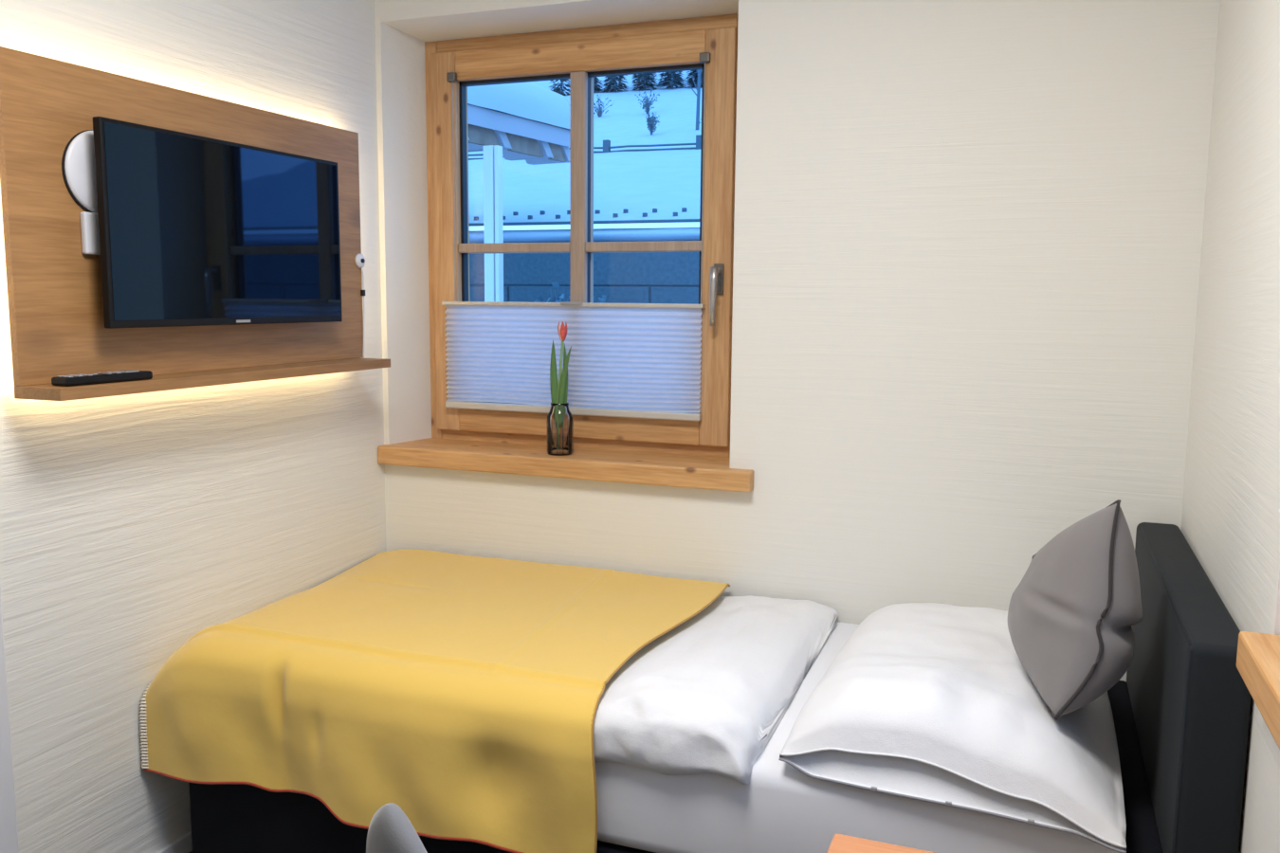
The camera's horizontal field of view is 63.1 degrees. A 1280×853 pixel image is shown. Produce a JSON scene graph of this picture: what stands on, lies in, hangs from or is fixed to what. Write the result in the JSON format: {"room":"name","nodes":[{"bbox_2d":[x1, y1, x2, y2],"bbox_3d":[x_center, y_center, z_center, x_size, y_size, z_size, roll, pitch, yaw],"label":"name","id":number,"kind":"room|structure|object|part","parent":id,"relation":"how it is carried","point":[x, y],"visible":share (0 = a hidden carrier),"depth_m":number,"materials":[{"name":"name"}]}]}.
{"room":"hotel room","nodes":[
{"label":"hotel room","id":0,"kind":"room"},
{"bbox_2d":[0,0,386,852],"bbox_3d":[-1.512,-0.098,1.476,0.200,2.450,3.600,3,8,21],"label":"wall","id":1,"kind":"structure","parent":0,"point":[136,525],"depth_m":2.35,"materials":[{"name":"white paint"}]},
{"bbox_2d":[0,587,18,852],"bbox_3d":[-1.254,0.545,1.946,0.014,1.060,0.152,3,8,21],"label":"trim","id":2,"kind":"structure","parent":1,"relation":"attached to","point":[9,836],"depth_m":2.01,"materials":[{"name":"white plastic"}]},
{"bbox_2d":[155,830,192,852],"bbox_3d":[-1.013,0.972,2.643,0.012,0.045,1.280,3,8,21],"label":"baseboard","id":3,"kind":"structure","parent":1,"relation":"attached to","point":[182,845],"depth_m":2.45,"materials":[{"name":"white plastic"}]},
{"bbox_2d":[0,46,390,401],"bbox_3d":[-0.946,-0.429,2.408,0.156,0.641,1.075,3,8,21],"label":"tv wall panel","id":4,"kind":"object","parent":1,"relation":"attached to","point":[55,291],"visible":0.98,"depth_m":2.10,"materials":[{"name":"brown wood"}]},
{"bbox_2d":[61,129,97,212],"bbox_3d":[-1.081,-0.508,2.089,0.013,0.169,0.169,3,8,21],"label":"round device","id":5,"kind":"object","parent":4,"relation":"attached to","point":[78,161],"visible":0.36,"depth_m":2.04,"materials":[{"name":"white plastic"}]},
{"bbox_2d":[79,211,99,255],"bbox_3d":[-1.078,-0.387,2.092,0.030,0.083,0.082,3,8,21],"label":"wall lamp","id":6,"kind":"object","parent":4,"relation":"attached to","point":[89,223],"visible":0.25,"depth_m":2.06,"materials":[{"name":"white plastic"}]},
{"bbox_2d":[51,369,152,386],"bbox_3d":[-1.056,-0.097,2.052,0.044,0.019,0.205,3,8,21],"label":"remote control","id":7,"kind":"object","parent":4,"relation":"on","point":[68,380],"visible":1,"depth_m":2.02,"materials":[{"name":"black plastic"}]},
{"bbox_3d":[-1.034,-0.112,2.107,0.032,0.003,0.025,3,8,21],"label":"label plate","id":8,"kind":"part","parent":7,"relation":"part of","materials":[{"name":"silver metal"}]},
{"bbox_3d":[-0.936,-0.120,2.428,0.120,0.024,1.048,3,8,21],"label":"shelf","id":9,"kind":"part","parent":4,"relation":"part of","materials":[{"name":"brown wood"}]},
{"bbox_2d":[92,116,342,329],"bbox_3d":[-0.943,-0.440,2.387,0.066,0.409,0.734,3,8,21],"label":"television","id":10,"kind":"object","parent":4,"relation":"attached to","point":[194,230],"visible":1,"depth_m":2.29,"materials":[{"name":"black plastic"}]},
{"bbox_2d":[374,0,1220,681],"bbox_3d":[0.327,-0.250,2.816,2.660,2.450,0.240,3,8,21],"label":"wall","id":11,"kind":"structure","parent":0,"point":[968,233],"depth_m":2.55,"materials":[{"name":"white paint"}]},
{"bbox_2d":[377,14,754,493],"bbox_3d":[-0.195,-0.500,2.967,1.151,1.264,0.280,3,8,21],"label":"window","id":12,"kind":"structure","parent":11,"relation":"in","point":[676,453],"depth_m":2.99,"materials":[{"name":"brown wood"}]},
{"bbox_3d":[-0.169,-0.538,3.080,0.948,1.137,0.027,3,8,21],"label":"sash","id":13,"kind":"part","parent":12,"relation":"part of","materials":[{"name":"brown wood"}]},
{"bbox_2d":[547,402,572,456],"bbox_3d":[-0.229,0.005,2.971,0.078,0.147,0.076,3,8,21],"label":"glass vase","id":14,"kind":"object","parent":12,"relation":"on","point":[552,449],"visible":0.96,"depth_m":2.95,"materials":[{"name":"glass"}]},
{"bbox_2d":[549,321,571,450],"bbox_3d":[-0.220,-0.114,2.954,0.070,0.368,0.028,3,8,21],"label":"tulip","id":15,"kind":"object","parent":14,"relation":"in","point":[558,392],"visible":1,"depth_m":2.95,"materials":[{"name":"green plant"}]},
{"bbox_3d":[-0.227,-0.088,2.959,0.024,0.316,0.009,3,8,21],"label":"stem","id":16,"kind":"part","parent":15,"relation":"part of","materials":[{"name":"green plant"}]},
{"bbox_3d":[-0.211,0.103,3.014,1.151,0.055,0.220,3,8,21],"label":"sill","id":17,"kind":"part","parent":12,"relation":"part of","materials":[{"name":"brown wood"}]},
{"bbox_2d":[441,52,710,421],"bbox_3d":[-0.208,-0.533,3.009,0.834,1.001,0.036,3,8,21],"label":"blind","id":18,"kind":"object","parent":12,"relation":"attached to","point":[628,360],"visible":0.95,"depth_m":3.03,"materials":[{"name":"white fabric"}]},
{"bbox_3d":[-0.561,-0.704,3.138,0.003,0.655,0.004,3,8,21],"label":"cord","id":19,"kind":"part","parent":18,"relation":"part of","materials":[{"name":"white fabric"}]},
{"bbox_3d":[-0.211,-0.355,3.032,0.832,0.012,0.024,3,8,21],"label":"rail","id":20,"kind":"part","parent":18,"relation":"part of","materials":[{"name":"silver metal"}]},
{"bbox_3d":[-0.212,-0.047,3.070,0.821,0.021,0.024,3,8,21],"label":"rail","id":21,"kind":"part","parent":18,"relation":"part of","materials":[{"name":"silver metal"}]},
{"bbox_3d":[0.173,-0.662,2.858,0.003,0.655,0.004,3,8,21],"label":"cord","id":22,"kind":"part","parent":18,"relation":"part of","materials":[{"name":"white fabric"}]},
{"bbox_3d":[0.205,-0.357,2.853,0.024,0.162,0.051,3,8,21],"label":"handle","id":23,"kind":"part","parent":12,"relation":"part of","materials":[{"name":"silver metal"}]},
{"bbox_3d":[0.217,-0.407,2.873,0.028,0.085,0.010,3,8,21],"label":"handle plate","id":24,"kind":"part","parent":12,"relation":"part of","materials":[{"name":"silver metal"}]},
{"bbox_2d":[1180,0,1279,852],"bbox_3d":[0.737,0.029,0.618,0.300,2.450,3.600,3,8,21],"label":"wall","id":25,"kind":"structure","parent":0,"point":[1231,512],"depth_m":1.77,"materials":[{"name":"white paint"}]},
{"bbox_2d":[1236,631,1279,749],"bbox_3d":[0.767,-0.227,0.778,0.305,1.282,1.175,3,8,21],"label":"shelf","id":26,"kind":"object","parent":25,"relation":"in","point":[1258,654],"depth_m":1.32,"materials":[{"name":"brown wood"}]},
{"bbox_3d":[-0.411,1.253,1.105,2.660,0.120,3.800,3,8,21],"label":"floor","id":27,"kind":"structure","parent":0,"visible":0},
{"bbox_2d":[365,803,427,852],"bbox_3d":[-0.092,0.774,1.268,0.464,0.798,0.441,-6,9,-41],"label":"chair","id":28,"kind":"object","parent":27,"relation":"on","point":[391,831],"visible":1,"depth_m":1.07,"materials":[{"name":"grey fabric"}]},
{"bbox_2d":[188,522,1251,852],"bbox_3d":[0.107,0.627,2.366,2.052,0.818,0.938,3,8,21],"label":"bed","id":29,"kind":"object","parent":27,"relation":"on","point":[1180,714],"visible":0.23,"depth_m":1.83,"materials":[{"name":"black fabric"}]},
{"bbox_2d":[593,595,838,785],"bbox_3d":[-0.241,0.486,2.464,1.284,0.136,0.954,3,8,21],"label":"duvet","id":30,"kind":"object","parent":29,"relation":"on","point":[708,695],"visible":0.26,"depth_m":1.99,"materials":[{"name":"white fabric"}]},
{"bbox_2d":[139,549,730,852],"bbox_3d":[-0.434,0.597,2.536,1.121,0.366,0.975,3,8,21],"label":"blanket","id":31,"kind":"object","parent":30,"relation":"on","point":[461,693],"visible":0.99,"depth_m":2.17,"materials":[{"name":"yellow fabric"}]},
{"bbox_3d":[0.038,0.636,2.397,1.898,0.212,0.920,3,8,21],"label":"mattress","id":32,"kind":"part","parent":29,"relation":"part of","materials":[{"name":"white fabric"}]},
{"bbox_2d":[778,603,1126,852],"bbox_3d":[0.656,0.499,2.113,0.567,0.180,0.934,3,8,21],"label":"pillow","id":33,"kind":"object","parent":29,"relation":"on","point":[931,703],"visible":0.77,"depth_m":1.77,"materials":[{"name":"white fabric"}]},
{"bbox_2d":[1007,499,1142,719],"bbox_3d":[0.794,0.288,1.926,0.203,0.374,0.449,1,7,6],"label":"cushion","id":34,"kind":"object","parent":33,"relation":"on","point":[1072,612],"visible":1,"depth_m":1.75,"materials":[{"name":"grey fabric"}]},
{"bbox_3d":[0.956,0.836,2.072,0.058,0.390,0.870,3,8,21],"label":"headboard mount","id":35,"kind":"part","parent":29,"relation":"part of","materials":[{"name":"black fabric"}]},
{"bbox_3d":[1.022,0.678,2.017,0.090,0.818,0.938,3,8,21],"label":"headboard","id":36,"kind":"part","parent":29,"relation":"part of","materials":[{"name":"black fabric"}]},
{"bbox_2d":[826,834,935,852],"bbox_3d":[0.316,0.863,0.767,0.497,0.750,0.686,3,8,21],"label":"desk","id":37,"kind":"object","parent":27,"relation":"on","point":[840,844],"visible":1,"depth_m":1.10,"materials":[{"name":"orange wood"}]},
{"label":"outside","id":38,"kind":"structure","parent":0,"visible":0},
{"bbox_2d":[467,81,570,164],"bbox_3d":[-2.256,-3.074,8.718,2.266,1.465,3.068,5,8,29],"label":"roof","id":39,"kind":"structure","parent":38,"point":[531,122],"depth_m":8.85,"materials":[{"name":"grey"}]},
{"bbox_3d":[-1.313,-2.365,8.456,0.040,0.140,0.546,5,8,29],"label":"soffit panel","id":40,"kind":"part","parent":39,"relation":"part of","materials":[{"name":"grey wood"}]},
{"bbox_3d":[-1.012,-2.428,8.982,0.040,0.140,0.576,5,8,29],"label":"soffit panel","id":41,"kind":"part","parent":39,"relation":"part of","materials":[{"name":"grey wood"}]},
{"bbox_3d":[-0.774,-2.478,9.399,0.040,0.140,0.323,5,8,29],"label":"soffit panel","id":42,"kind":"part","parent":39,"relation":"part of","materials":[{"name":"grey wood"}]},
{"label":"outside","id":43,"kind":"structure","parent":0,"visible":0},
{"bbox_3d":[0.364,0.215,6.157,28.000,0.068,5.750,3,8,21],"label":"snow ground","id":44,"kind":"structure","parent":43,"visible":0},
{"bbox_2d":[483,145,503,301],"bbox_3d":[-1.198,-1.193,8.563,0.130,2.170,0.100,3,8,21],"label":"porch post","id":45,"kind":"object","parent":44,"relation":"on","point":[493,221],"visible":0.51,"depth_m":8.46,"materials":[{"name":"white"}]},
{"bbox_2d":[532,282,606,303],"bbox_3d":[-0.633,-0.649,8.838,0.633,1.138,0.684,-4,9,-34],"label":"bush","id":46,"kind":"object","parent":44,"relation":"on","point":[555,284],"visible":0.05,"depth_m":8.74,"materials":[{"name":"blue plant"}]},
{"bbox_2d":[469,284,698,303],"bbox_3d":[0.507,-0.853,9.183,26.000,1.470,0.260,3,8,21],"label":"railing","id":47,"kind":"object","parent":44,"relation":"on","point":[649,286],"depth_m":9.30,"materials":[{"name":"blue"}]},
{"bbox_2d":[469,252,699,304],"bbox_3d":[1.114,-0.825,8.951,27.284,1.467,0.300,3,8,21],"label":"wall","id":48,"kind":"structure","parent":44,"relation":"on","point":[626,268],"depth_m":9.27,"materials":[{"name":"blue concrete"}]},
{"bbox_2d":[469,227,699,243],"bbox_3d":[0.511,-1.669,9.072,26.000,0.181,0.420,3,8,21],"label":"ledge","id":49,"kind":"object","parent":48,"relation":"on","point":[660,234],"visible":0.12,"depth_m":9.24,"materials":[{"name":"blue"}]},
{"bbox_2d":[469,219,699,226],"bbox_3d":[0.462,-1.766,8.928,26.000,0.028,0.028,3,8,21],"label":"rail","id":50,"kind":"object","parent":49,"relation":"on","point":[669,220],"visible":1,"depth_m":9.20,"materials":[{"name":"blue"}]},
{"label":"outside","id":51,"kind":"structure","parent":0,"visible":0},
{"bbox_2d":[468,70,701,223],"bbox_3d":[2.864,-12.261,30.525,38.000,15.493,44.000,3,8,21],"label":"snow slope","id":52,"kind":"structure","parent":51,"point":[667,181],"depth_m":13.88,"materials":[{"name":"white snow"}]},
{"bbox_2d":[548,79,570,95],"bbox_3d":[-2.143,-10.240,28.616,0.845,2.445,0.828,3,8,21],"label":"fir tree","id":53,"kind":"object","parent":52,"relation":"on","point":[558,90],"visible":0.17,"depth_m":28.78,"materials":[{"name":"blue plant"}]},
{"bbox_2d":[468,134,701,160],"bbox_3d":[-1.496,-4.739,17.964,11.601,0.350,0.100,3,8,21],"label":"wire fence","id":54,"kind":"object","parent":52,"relation":"on","point":[606,147],"visible":0.2,"depth_m":17.37,"materials":[{"name":"blue"}]},
{"bbox_3d":[-0.563,-4.679,17.609,0.100,0.320,0.100,3,8,21],"label":"post","id":55,"kind":"part","parent":54,"relation":"part of","materials":[{"name":"blue"}]},
{"bbox_3d":[0.977,-4.594,17.021,0.100,0.320,0.100,3,8,21],"label":"post","id":56,"kind":"part","parent":54,"relation":"part of","materials":[{"name":"blue"}]},
{"bbox_2d":[593,76,603,92],"bbox_3d":[-1.362,-10.024,28.438,0.798,1.969,0.795,7,10,41],"label":"fir tree","id":57,"kind":"object","parent":52,"relation":"on","point":[595,86],"visible":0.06,"depth_m":28.62,"materials":[{"name":"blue plant"}]},
{"bbox_2d":[594,77,603,91],"bbox_3d":[-1.402,-10.639,29.401,0.795,2.499,0.826,3,8,21],"label":"fir tree","id":58,"kind":"object","parent":52,"relation":"on","point":[594,78],"visible":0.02,"depth_m":29.61,"materials":[{"name":"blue plant"}]},
{"bbox_2d":[593,94,613,117],"bbox_3d":[-0.929,-7.151,23.345,0.572,0.518,0.464,4,8,29],"label":"bush","id":59,"kind":"object","parent":52,"relation":"on","point":[599,110],"visible":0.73,"depth_m":23.37,"materials":[{"name":"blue plant"}]},
{"bbox_2d":[601,74,628,92],"bbox_3d":[-0.672,-10.027,28.100,0.834,2.140,0.802,-5,9,-37],"label":"fir tree","id":60,"kind":"object","parent":52,"relation":"on","point":[612,86],"visible":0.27,"depth_m":28.19,"materials":[{"name":"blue plant"}]},
{"bbox_2d":[602,74,629,89],"bbox_3d":[-0.668,-10.693,29.031,0.798,2.724,0.842,3,8,21],"label":"fir tree","id":61,"kind":"object","parent":52,"relation":"on","point":[625,85],"visible":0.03,"depth_m":29.18,"materials":[{"name":"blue plant"}]},
{"bbox_2d":[632,73,658,86],"bbox_3d":[0.150,-10.589,28.971,0.812,2.375,0.817,3,8,21],"label":"fir tree","id":62,"kind":"object","parent":52,"relation":"on","point":[653,73],"visible":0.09,"depth_m":29.11,"materials":[{"name":"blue plant"}]},
{"bbox_2d":[631,73,659,90],"bbox_3d":[0.146,-10.147,27.900,0.827,2.376,0.856,3,8,21],"label":"fir tree","id":63,"kind":"object","parent":52,"relation":"on","point":[644,78],"visible":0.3,"depth_m":28.06,"materials":[{"name":"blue plant"}]},
{"bbox_2d":[635,88,659,114],"bbox_3d":[0.207,-7.138,22.930,0.499,0.597,0.603,-3,8,-29],"label":"bush","id":64,"kind":"object","parent":52,"relation":"on","point":[648,103],"visible":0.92,"depth_m":22.96,"materials":[{"name":"blue plant"}]},
{"bbox_2d":[645,112,659,135],"bbox_3d":[0.222,-5.489,18.954,0.282,0.459,0.317,-1,7,-15],"label":"bush","id":65,"kind":"object","parent":52,"relation":"on","point":[650,121],"visible":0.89,"depth_m":18.89,"materials":[{"name":"blue plant"}]},
{"bbox_2d":[656,71,683,85],"bbox_3d":[0.850,-10.359,28.617,0.815,2.049,0.779,-1,7,-14],"label":"fir tree","id":66,"kind":"object","parent":52,"relation":"on","point":[681,71],"visible":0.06,"depth_m":28.78,"materials":[{"name":"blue plant"}]},
{"bbox_2d":[658,71,685,89],"bbox_3d":[0.871,-10.274,27.551,0.802,2.768,0.842,-2,7,-16],"label":"fir tree","id":67,"kind":"object","parent":52,"relation":"on","point":[673,74],"visible":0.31,"depth_m":27.75,"materials":[{"name":"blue plant"}]},
{"bbox_2d":[684,70,697,83],"bbox_3d":[1.592,-10.586,28.275,0.812,2.643,0.821,3,8,21],"label":"fir tree","id":68,"kind":"object","parent":52,"relation":"on","point":[690,74],"visible":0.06,"depth_m":28.48,"materials":[{"name":"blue plant"}]},
{"bbox_2d":[684,69,702,130],"bbox_3d":[1.046,-6.661,18.909,0.558,2.701,0.420,3,8,21],"label":"bare tree","id":69,"kind":"object","parent":52,"relation":"on","point":[700,71],"visible":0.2,"depth_m":18.97,"materials":[{"name":"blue plant"}]},
{"bbox_2d":[685,69,702,88],"bbox_3d":[1.606,-9.821,27.350,0.780,1.964,0.842,-6,9,-41],"label":"fir tree","id":70,"kind":"object","parent":52,"relation":"on","point":[693,71],"visible":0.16,"depth_m":27.44,"materials":[{"name":"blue plant"}]}
]}

